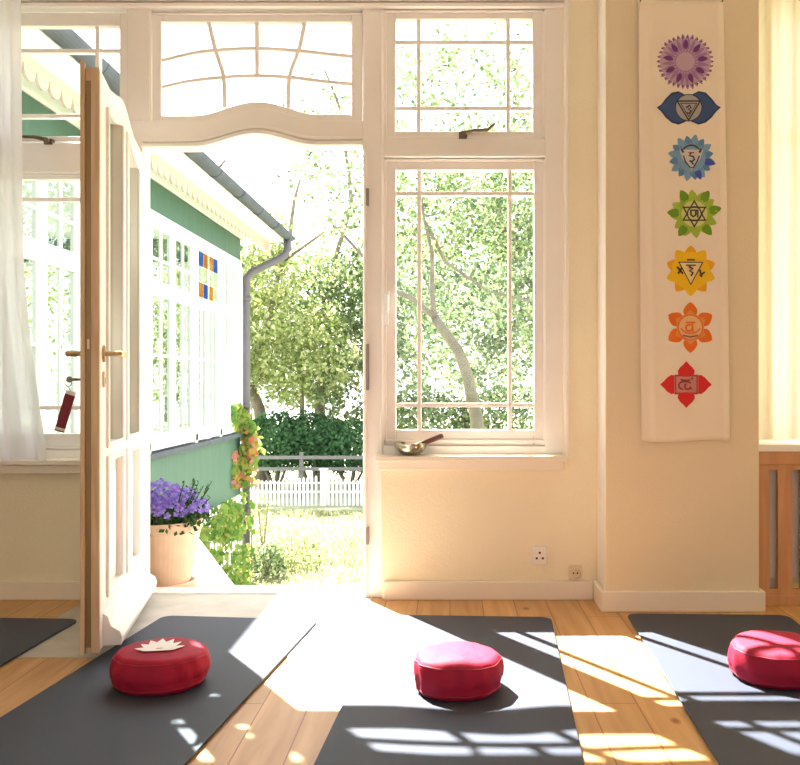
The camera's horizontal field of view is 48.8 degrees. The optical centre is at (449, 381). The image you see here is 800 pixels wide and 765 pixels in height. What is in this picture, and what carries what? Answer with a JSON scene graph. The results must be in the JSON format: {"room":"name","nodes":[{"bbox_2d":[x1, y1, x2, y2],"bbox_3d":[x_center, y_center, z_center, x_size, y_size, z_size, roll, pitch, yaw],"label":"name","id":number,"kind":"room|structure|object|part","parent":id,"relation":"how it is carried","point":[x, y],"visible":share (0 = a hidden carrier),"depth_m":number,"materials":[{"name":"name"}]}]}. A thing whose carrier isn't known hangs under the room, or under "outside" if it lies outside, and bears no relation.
{"room":"exercise studio","nodes":[
{"label":"exercise studio","id":0,"kind":"room"},
{"bbox_2d":[0,0,596,598],"bbox_3d":[-1.118,-0.475,3.925,3.564,2.850,0.150,0,0,0],"label":"wall","id":1,"kind":"structure","parent":0,"point":[438,525],"depth_m":3.85,"materials":[{"name":"beige paint"}]},
{"bbox_2d":[0,581,79,599],"bbox_3d":[-2.152,0.909,3.840,1.495,0.082,0.020,0,0,0],"label":"baseboard","id":2,"kind":"structure","parent":1,"relation":"attached to","point":[9,590],"depth_m":3.83,"materials":[{"name":"beige paint"}]},
{"bbox_2d":[0,458,79,473],"bbox_3d":[-2.007,0.366,3.835,1.186,0.064,0.120,0,0,0],"label":"window sill","id":3,"kind":"structure","parent":1,"relation":"attached to","point":[51,465],"depth_m":3.80,"materials":[{"name":"beige paint"}]},
{"bbox_2d":[22,174,79,449],"bbox_3d":[-1.794,-0.308,3.910,0.744,1.233,0.055,0,0,0],"label":"window","id":4,"kind":"structure","parent":1,"relation":"in","point":[53,441],"depth_m":3.89,"materials":[{"name":"paint"}]},
{"bbox_2d":[21,13,126,144],"bbox_3d":[-1.794,-1.339,3.888,0.744,0.589,0.101,0,0,0],"label":"window","id":5,"kind":"structure","parent":1,"relation":"in","point":[97,21],"depth_m":3.89,"materials":[{"name":"paint"}]},
{"bbox_2d":[65,60,156,654],"bbox_3d":[-1.295,-0.088,3.404,0.195,1.995,0.954,0,0,-11],"label":"door","id":6,"kind":"structure","parent":1,"relation":"in","point":[115,583],"depth_m":3.06,"materials":[{"name":"paint"}]},
{"bbox_2d":[54,376,79,432],"bbox_3d":[-1.296,0.076,2.983,0.089,0.192,0.016,0,0,-5],"label":"key","id":7,"kind":"object","parent":6,"relation":"hanging from","point":[69,396],"visible":0.98,"depth_m":2.98,"materials":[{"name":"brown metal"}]},
{"bbox_3d":[-1.276,-0.009,2.986,0.049,0.022,0.009,0,0,-11],"label":"blade","id":8,"kind":"part","parent":7,"relation":"part of","materials":[{"name":"brown metal"}]},
{"bbox_3d":[-1.287,-0.097,3.035,0.067,0.060,0.138,0,0,-11],"label":"handle","id":9,"kind":"part","parent":6,"relation":"part of","materials":[{"name":"gold metal"}]},
{"bbox_3d":[-1.181,-0.009,3.005,0.008,0.058,0.031,0,0,-11],"label":"keyhole plate","id":10,"kind":"part","parent":6,"relation":"part of","materials":[{"name":"beige"}]},
{"bbox_3d":[-1.156,-0.097,3.059,0.063,0.060,0.147,0,0,0],"label":"handle","id":11,"kind":"part","parent":6,"relation":"part of","materials":[{"name":"gold metal"}]},
{"bbox_3d":[-1.293,-0.121,3.403,0.082,1.745,0.707,0,0,-11],"label":"panel moulding","id":12,"kind":"part","parent":6,"relation":"part of","materials":[{"name":"paint"}]},
{"bbox_2d":[152,11,362,120],"bbox_3d":[-0.854,-1.391,3.910,0.934,0.493,0.055,0,0,0],"label":"window","id":13,"kind":"structure","parent":1,"relation":"in","point":[159,18],"depth_m":3.89,"materials":[{"name":"paint"}]},
{"bbox_2d":[21,0,568,597],"bbox_3d":[-0.874,-0.450,3.915,2.761,2.799,0.110,0,0,0],"label":"door frame","id":14,"kind":"structure","parent":1,"relation":"attached to","point":[35,156],"depth_m":3.88,"materials":[{"name":"paint"}]},
{"bbox_3d":[-0.362,0.676,3.868,0.013,0.075,0.014,0,0,0],"label":"strike plate","id":15,"kind":"part","parent":14,"relation":"part of","materials":[{"name":"brown"}]},
{"bbox_3d":[-0.362,-0.066,3.868,0.013,0.203,0.014,0,0,0],"label":"strike plate","id":16,"kind":"part","parent":14,"relation":"part of","materials":[{"name":"brown"}]},
{"bbox_3d":[-0.362,-0.812,3.868,0.013,0.075,0.014,0,0,0],"label":"strike plate","id":17,"kind":"part","parent":14,"relation":"part of","materials":[{"name":"brown"}]},
{"bbox_2d":[384,159,544,445],"bbox_3d":[0.070,-0.351,3.886,0.722,1.266,0.103,0,0,0],"label":"window","id":18,"kind":"structure","parent":1,"relation":"in","point":[509,436],"depth_m":3.89,"materials":[{"name":"paint"}]},
{"bbox_3d":[-0.279,-0.324,3.865,0.024,0.154,0.059,0,0,0],"label":"handle","id":19,"kind":"part","parent":18,"relation":"part of","materials":[{"name":"white ceramic"}]},
{"bbox_2d":[384,10,544,138],"bbox_3d":[0.064,-1.360,3.888,0.709,0.573,0.101,0,0,0],"label":"window","id":20,"kind":"structure","parent":1,"relation":"in","point":[537,17],"depth_m":3.89,"materials":[{"name":"paint"}]},
{"bbox_2d":[375,454,566,469],"bbox_3d":[0.090,0.350,3.835,0.827,0.064,0.120,0,0,0],"label":"window sill","id":21,"kind":"structure","parent":1,"relation":"attached to","point":[385,461],"depth_m":3.80,"materials":[{"name":"beige paint"}]},
{"bbox_2d":[394,442,426,454],"bbox_3d":[-0.172,0.290,3.832,0.144,0.052,0.144,0,0,0],"label":"bowl","id":22,"kind":"object","parent":21,"relation":"on","point":[401,447],"visible":0.95,"depth_m":3.78,"materials":[{"name":"gold metal"}]},
{"bbox_2d":[415,434,443,443],"bbox_3d":[-0.115,0.265,3.826,0.175,0.082,0.024,0,0,-4],"label":"mallet","id":23,"kind":"object","parent":22,"relation":"on","point":[439,436],"visible":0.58,"depth_m":3.82,"materials":[{"name":"brown wood"}]},
{"bbox_2d":[383,581,592,599],"bbox_3d":[0.167,0.909,3.840,0.915,0.082,0.020,0,0,0],"label":"baseboard","id":24,"kind":"structure","parent":1,"relation":"attached to","point":[392,590],"depth_m":3.83,"materials":[{"name":"beige paint"}]},
{"bbox_2d":[532,546,546,563],"bbox_3d":[0.392,0.757,3.843,0.064,0.080,0.014,0,0,0],"label":"wall socket","id":25,"kind":"object","parent":1,"relation":"attached to","point":[539,553],"visible":1,"depth_m":3.84,"materials":[{"name":"white plastic"}]},
{"bbox_2d":[568,565,582,579],"bbox_3d":[0.547,0.831,3.837,0.060,0.064,0.026,0,0,0],"label":"wall socket","id":26,"kind":"object","parent":1,"relation":"attached to","point":[575,572],"visible":1,"depth_m":3.84,"materials":[{"name":"beige plastic"}]},
{"bbox_3d":[-2.300,-1.840,3.780,0.900,0.020,0.140,0,0,0],"label":"curtain rod","id":27,"kind":"object","parent":1,"relation":"attached to","visible":0},
{"bbox_2d":[0,0,46,460],"bbox_3d":[-2.161,-0.750,3.720,0.918,2.160,0.065,0,0,0],"label":"curtain","id":28,"kind":"object","parent":27,"relation":"hanging from","point":[22,437],"visible":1,"depth_m":3.72,"materials":[{"name":"white fabric"}]},
{"bbox_2d":[0,598,799,764],"bbox_3d":[-0.150,1.010,0.297,5.900,0.120,7.395,0,0,0],"label":"floor","id":29,"kind":"structure","parent":0,"point":[625,710],"depth_m":2.71,"materials":[{"name":"brown wood"}]},
{"bbox_2d":[0,618,75,666],"bbox_3d":[-1.820,0.943,2.581,0.620,0.008,1.850,0,0,3],"label":"yoga mat","id":30,"kind":"object","parent":29,"relation":"on","point":[18,636],"visible":1,"depth_m":3.30,"materials":[{"name":"rubber"}]},
{"bbox_2d":[0,616,315,764],"bbox_3d":[-0.928,0.943,2.590,0.635,0.008,1.850,0,0,6],"label":"yoga mat","id":31,"kind":"object","parent":29,"relation":"on","point":[81,718],"visible":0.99,"depth_m":2.54,"materials":[{"name":"rubber"}]},
{"bbox_2d":[109,637,210,695],"bbox_3d":[-0.901,0.878,2.746,0.299,0.120,0.281,0,0,-12],"label":"cushion","id":32,"kind":"object","parent":31,"relation":"on","point":[168,665],"visible":1,"depth_m":2.65,"materials":[{"name":"fabric"}]},
{"bbox_2d":[134,639,184,650],"bbox_3d":[-0.904,0.820,2.749,0.148,0.003,0.133,0,0,-12],"label":"print","id":33,"kind":"object","parent":32,"relation":"on","point":[158,644],"depth_m":2.74,"materials":[{"name":"white fabric"}]},
{"bbox_2d":[16,594,371,657],"bbox_3d":[-0.962,0.949,3.495,1.236,0.003,0.930,0,0,0],"label":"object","id":34,"kind":"structure","parent":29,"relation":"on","point":[339,618],"depth_m":3.58,"materials":[{"name":"stone"}]},
{"bbox_2d":[152,587,362,593],"bbox_3d":[-0.868,0.954,3.978,0.969,0.032,0.105,0,0,0],"label":"threshold","id":35,"kind":"object","parent":29,"relation":"on","point":[158,590],"visible":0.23,"depth_m":3.96,"materials":[{"name":"white wood"}]},
{"bbox_2d":[314,615,584,764],"bbox_3d":[0.021,0.943,2.586,0.665,0.008,1.900,0,0,3],"label":"yoga mat","id":36,"kind":"object","parent":29,"relation":"on","point":[383,718],"visible":1,"depth_m":2.53,"materials":[{"name":"rubber"}]},
{"bbox_2d":[414,641,503,701],"bbox_3d":[0.022,0.879,2.697,0.278,0.118,0.279,0,0,20],"label":"cushion","id":37,"kind":"object","parent":36,"relation":"on","point":[461,671],"visible":1,"depth_m":2.60,"materials":[{"name":"fabric"}]},
{"bbox_2d":[628,613,799,764],"bbox_3d":[1.003,0.943,2.611,0.645,0.008,1.900,0,0,2],"label":"yoga mat","id":38,"kind":"object","parent":29,"relation":"on","point":[740,722],"visible":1,"depth_m":2.67,"materials":[{"name":"rubber"}]},
{"bbox_2d":[727,630,799,689],"bbox_3d":[1.045,0.878,2.809,0.314,0.121,0.296,0,0,-40],"label":"cushion","id":39,"kind":"object","parent":38,"relation":"on","point":[761,658],"visible":1,"depth_m":2.71,"materials":[{"name":"fabric"}]},
{"bbox_2d":[759,452,799,605],"bbox_3d":[1.944,0.623,3.741,1.272,0.655,0.028,0,0,0],"label":"radiator cover","id":40,"kind":"object","parent":29,"relation":"on","point":[783,463],"visible":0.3,"depth_m":3.73,"materials":[{"name":"brown wood"}]},
{"bbox_2d":[759,440,799,451],"bbox_3d":[1.942,0.280,3.873,1.316,0.030,0.295,0,0,0],"label":"window sill","id":41,"kind":"structure","parent":40,"relation":"on","point":[764,445],"depth_m":3.73,"materials":[{"name":"white paint"}]},
{"bbox_3d":[1.944,0.323,3.731,1.272,0.055,0.008,0,0,0],"label":"rail","id":42,"kind":"part","parent":40,"relation":"part of","materials":[{"name":"brown wood"}]},
{"bbox_3d":[1.944,0.927,3.731,1.272,0.045,0.008,0,0,0],"label":"rail","id":43,"kind":"part","parent":40,"relation":"part of","materials":[{"name":"brown wood"}]},
{"bbox_2d":[769,470,798,587],"bbox_3d":[1.895,0.660,3.825,1.070,0.580,0.080,0,0,0],"label":"radiator","id":44,"kind":"object","parent":29,"relation":"on","point":[772,473],"visible":0.2,"depth_m":3.79,"materials":[{"name":"grey metal"}]},
{"bbox_2d":[597,0,758,590],"bbox_3d":[0.964,-0.475,3.950,0.639,2.850,0.600,0,0,0],"label":"wall pier","id":45,"kind":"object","parent":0,"point":[682,515],"visible":0.66,"depth_m":3.65,"materials":[{"name":"beige paint"}]},
{"bbox_2d":[593,580,764,611],"bbox_3d":[0.964,0.907,3.740,0.679,0.086,0.220,0,0,0],"label":"baseboard","id":46,"kind":"object","parent":45,"relation":"attached to","point":[607,601],"visible":0.95,"depth_m":3.63,"materials":[{"name":"beige paint"}]},
{"bbox_2d":[638,0,729,441],"bbox_3d":[0.967,-0.668,3.638,0.380,1.831,0.024,0,0,0],"label":"banner","id":47,"kind":"object","parent":45,"relation":"attached to","point":[684,330],"visible":1,"depth_m":3.63,"materials":[{"name":"beige fabric"}]},
{"bbox_2d":[771,439,799,587],"bbox_3d":[1.942,-0.475,4.120,1.317,2.850,0.200,0,0,0],"label":"wall niche","id":48,"kind":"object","parent":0,"point":[795,582],"depth_m":4.02,"materials":[{"name":"beige paint"}]},
{"bbox_3d":[1.890,-1.840,3.920,1.220,0.020,0.200,0,0,0],"label":"curtain rod","id":49,"kind":"object","parent":48,"relation":"attached to","visible":0},
{"bbox_2d":[759,0,799,439],"bbox_3d":[1.840,-0.790,3.830,1.080,2.080,0.065,0,0,0],"label":"curtain","id":50,"kind":"object","parent":49,"relation":"hanging from","point":[779,20],"visible":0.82,"depth_m":3.82,"materials":[{"name":"white fabric"}]},
{"label":"outside","id":51,"kind":"structure","parent":0,"visible":0},
{"bbox_2d":[47,418,532,584],"bbox_3d":[0.000,2.826,39.250,90.000,0.501,70.000,0,0,0],"label":"ground","id":52,"kind":"structure","parent":51,"point":[289,475],"depth_m":21.13,"materials":[{"name":"green plant"}]},
{"bbox_2d":[24,160,285,423],"bbox_3d":[-11.574,-2.207,30.064,11.953,10.723,5.942,0,0,0],"label":"tree","id":53,"kind":"object","parent":52,"relation":"on","point":[27,271],"visible":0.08,"depth_m":29.51,"materials":[{"name":"green plant"}]},
{"bbox_2d":[21,29,294,584],"bbox_3d":[-4.107,-0.199,7.980,4.026,5.738,7.920,0,0,0],"label":"house","id":54,"kind":"structure","parent":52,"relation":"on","point":[200,217],"depth_m":8.96,"materials":[{"name":"white wood"}]},
{"bbox_3d":[-2.735,0.675,7.730,0.150,0.050,7.420,0,0,0],"label":"zinc sill","id":55,"kind":"part","parent":54,"relation":"part of","materials":[{"name":"grey metal"}]},
{"bbox_2d":[199,491,255,584],"bbox_3d":[-2.599,2.013,10.123,0.229,1.283,2.526,0,0,0],"label":"climbing vine","id":56,"kind":"object","parent":54,"relation":"attached to","point":[234,528],"visible":0.52,"depth_m":10.45,"materials":[{"name":"green plant"}]},
{"bbox_3d":[-2.690,2.090,10.081,0.012,1.046,2.327,0,0,0],"label":"stem","id":57,"kind":"part","parent":56,"relation":"part of","materials":[{"name":"green plant"}]},
{"bbox_2d":[190,539,233,584],"bbox_3d":[-1.280,1.676,5.065,0.060,1.908,1.570,0,0,0],"label":"stair cheek","id":58,"kind":"structure","parent":52,"relation":"on","point":[207,571],"depth_m":4.52,"materials":[{"name":"white"}]},
{"bbox_2d":[231,397,265,579],"bbox_3d":[-2.549,1.400,11.184,0.396,2.421,0.575,0,0,0],"label":"climbing vine","id":59,"kind":"object","parent":52,"relation":"on","point":[250,444],"visible":0.99,"depth_m":11.24,"materials":[{"name":"green plant"}]},
{"bbox_3d":[-2.585,1.400,11.400,0.058,2.421,0.016,0,0,0],"label":"stem","id":60,"kind":"part","parent":59,"relation":"part of","materials":[{"name":"green plant"}]},
{"bbox_2d":[154,179,362,488],"bbox_3d":[-5.131,-1.308,25.007,7.374,8.966,4.486,0,0,8],"label":"tree","id":61,"kind":"object","parent":52,"relation":"on","point":[267,366],"visible":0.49,"depth_m":24.43,"materials":[{"name":"green plant"}]},
{"bbox_2d":[252,492,273,557],"bbox_3d":[-2.755,2.146,12.995,0.343,1.057,0.333,0,0,40],"label":"plant","id":62,"kind":"object","parent":52,"relation":"on","point":[266,511],"visible":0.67,"depth_m":12.99,"materials":[{"name":"green plant"}]},
{"bbox_3d":[-2.759,2.234,13.000,0.163,0.881,0.167,0,0,0],"label":"stem","id":63,"kind":"part","parent":62,"relation":"part of","materials":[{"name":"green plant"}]},
{"bbox_2d":[250,539,286,578],"bbox_3d":[-2.449,2.347,11.752,0.507,0.517,0.515,0,0,-39],"label":"plant","id":64,"kind":"object","parent":52,"relation":"on","point":[274,552],"visible":0.94,"depth_m":11.69,"materials":[{"name":"green plant"}]},
{"bbox_3d":[-2.441,2.404,11.750,0.239,0.403,0.245,0,0,0],"label":"stem","id":65,"kind":"part","parent":64,"relation":"part of","materials":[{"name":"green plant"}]},
{"bbox_2d":[240,410,312,490],"bbox_3d":[-4.821,1.957,24.199,2.098,2.420,1.685,0,0,0],"label":"bush","id":66,"kind":"object","parent":52,"relation":"on","point":[270,425],"visible":0.58,"depth_m":23.75,"materials":[{"name":"green plant"}]},
{"bbox_3d":[-4.755,2.510,24.200,1.107,1.314,0.932,0,0,0],"label":"stem","id":67,"kind":"part","parent":66,"relation":"part of","materials":[{"name":"brown plant"}]},
{"bbox_2d":[194,585,362,586],"bbox_3d":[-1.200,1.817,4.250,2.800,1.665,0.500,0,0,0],"label":"landing","id":68,"kind":"object","parent":52,"relation":"on","point":[195,585],"depth_m":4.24,"materials":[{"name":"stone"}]},
{"bbox_2d":[150,477,212,586],"bbox_3d":[-1.386,0.719,4.232,0.479,0.532,0.476,0,0,0],"label":"potted flowers","id":69,"kind":"object","parent":68,"relation":"on","point":[174,532],"visible":0.7,"depth_m":4.11,"materials":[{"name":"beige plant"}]},
{"bbox_3d":[-1.385,0.813,4.225,0.387,0.310,0.387,0,0,0],"label":"pot","id":70,"kind":"part","parent":69,"relation":"part of","materials":[{"name":"ceramic"}]},
{"bbox_2d":[269,534,321,572],"bbox_3d":[-2.228,2.395,12.407,0.847,0.503,0.837,0,0,0],"label":"plant","id":71,"kind":"object","parent":52,"relation":"on","point":[312,545],"visible":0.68,"depth_m":12.30,"materials":[{"name":"green plant"}]},
{"bbox_3d":[-2.217,2.444,12.400,0.391,0.405,0.400,0,0,0],"label":"stem","id":72,"kind":"part","parent":71,"relation":"part of","materials":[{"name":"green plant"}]},
{"bbox_2d":[237,468,362,505],"bbox_3d":[-3.222,2.571,21.325,4.121,0.950,0.200,0,0,0],"label":"picket fence","id":73,"kind":"object","parent":52,"relation":"on","point":[324,482],"visible":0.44,"depth_m":21.30,"materials":[{"name":"white wood"}]},
{"bbox_3d":[-3.219,2.559,21.335,4.115,0.268,0.030,0,0,0],"label":"rail","id":74,"kind":"part","parent":73,"relation":"part of","materials":[{"name":"white wood"}]},
{"bbox_3d":[-3.062,2.570,21.325,0.200,0.948,0.200,0,0,0],"label":"gate post","id":75,"kind":"part","parent":73,"relation":"part of","materials":[{"name":"white wood"}]},
{"bbox_2d":[238,508,362,584],"bbox_3d":[-2.826,2.703,15.391,3.313,0.486,9.490,0,0,-5],"label":"grass","id":76,"kind":"structure","parent":52,"relation":"on","point":[351,542],"depth_m":14.85,"materials":[{"name":"green plant"}]},
{"bbox_2d":[240,238,361,477],"bbox_3d":[-5.503,-0.969,29.012,5.758,8.243,3.496,0,0,-6],"label":"tree","id":77,"kind":"object","parent":52,"relation":"on","point":[259,247],"visible":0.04,"depth_m":28.76,"materials":[{"name":"green plant"}]},
{"bbox_2d":[253,452,362,498],"bbox_3d":[-3.433,2.483,22.865,4.793,1.314,0.130,0,0,0],"label":"rail fence","id":78,"kind":"object","parent":52,"relation":"on","point":[301,457],"visible":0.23,"depth_m":22.80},
{"bbox_3d":[-3.860,2.483,22.885,0.100,1.314,0.090,0,0,0],"label":"post","id":79,"kind":"part","parent":78,"relation":"part of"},
{"bbox_3d":[-3.433,2.254,22.820,4.793,0.090,0.040,0,0,0],"label":"rail","id":80,"kind":"part","parent":78,"relation":"part of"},
{"bbox_3d":[-3.433,1.956,22.820,4.793,0.090,0.040,0,0,0],"label":"rail","id":81,"kind":"part","parent":78,"relation":"part of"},
{"bbox_2d":[271,409,353,490],"bbox_3d":[-3.866,1.956,24.602,2.379,2.423,1.711,0,0,0],"label":"bush","id":82,"kind":"object","parent":52,"relation":"on","point":[317,421],"visible":0.41,"depth_m":24.15,"materials":[{"name":"green plant"}]},
{"bbox_3d":[-3.795,2.544,24.600,1.214,1.247,0.932,0,0,0],"label":"stem","id":83,"kind":"part","parent":82,"relation":"part of","materials":[{"name":"green plant"}]},
{"bbox_2d":[308,418,362,490],"bbox_3d":[-2.832,2.079,24.414,2.524,2.178,1.714,0,0,0],"label":"bush","id":84,"kind":"object","parent":52,"relation":"on","point":[356,437],"visible":0.52,"depth_m":23.88,"materials":[{"name":"green plant"}]},
{"bbox_3d":[-2.705,2.579,24.400,1.321,1.176,0.932,0,0,0],"label":"stem","id":85,"kind":"part","parent":84,"relation":"part of","materials":[{"name":"green plant"}]},
{"bbox_2d":[252,69,468,481],"bbox_3d":[-2.783,-3.208,26.680,6.937,12.754,5.259,0,0,7],"label":"tree","id":86,"kind":"object","parent":52,"relation":"on","point":[331,287],"visible":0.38,"depth_m":26.34,"materials":[{"name":"green plant"}]},
{"bbox_2d":[272,22,532,428],"bbox_3d":[0.544,-2.472,15.249,7.137,10.440,4.443,0,0,-12],"label":"tree","id":87,"kind":"object","parent":52,"relation":"on","point":[475,413],"visible":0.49,"depth_m":14.99,"materials":[{"name":"green plant"}]},
{"bbox_2d":[396,386,469,429],"bbox_3d":[-0.776,1.634,23.996,3.189,3.071,1.977,0,0,0],"label":"bush","id":88,"kind":"object","parent":52,"relation":"on","point":[439,417],"visible":0.3,"depth_m":23.52,"materials":[{"name":"green plant"}]},
{"bbox_2d":[396,22,532,402],"bbox_3d":[2.289,-4.762,30.540,11.225,15.859,6.382,0,0,2],"label":"tree","id":89,"kind":"object","parent":52,"relation":"on","point":[487,342],"visible":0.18,"depth_m":29.91,"materials":[{"name":"green plant"}]},
{"bbox_2d":[450,376,532,428],"bbox_3d":[1.976,1.502,24.008,4.054,3.340,2.044,0,0,0],"label":"bush","id":90,"kind":"object","parent":52,"relation":"on","point":[502,416],"visible":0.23,"depth_m":23.62,"materials":[{"name":"green plant"}]}
]}

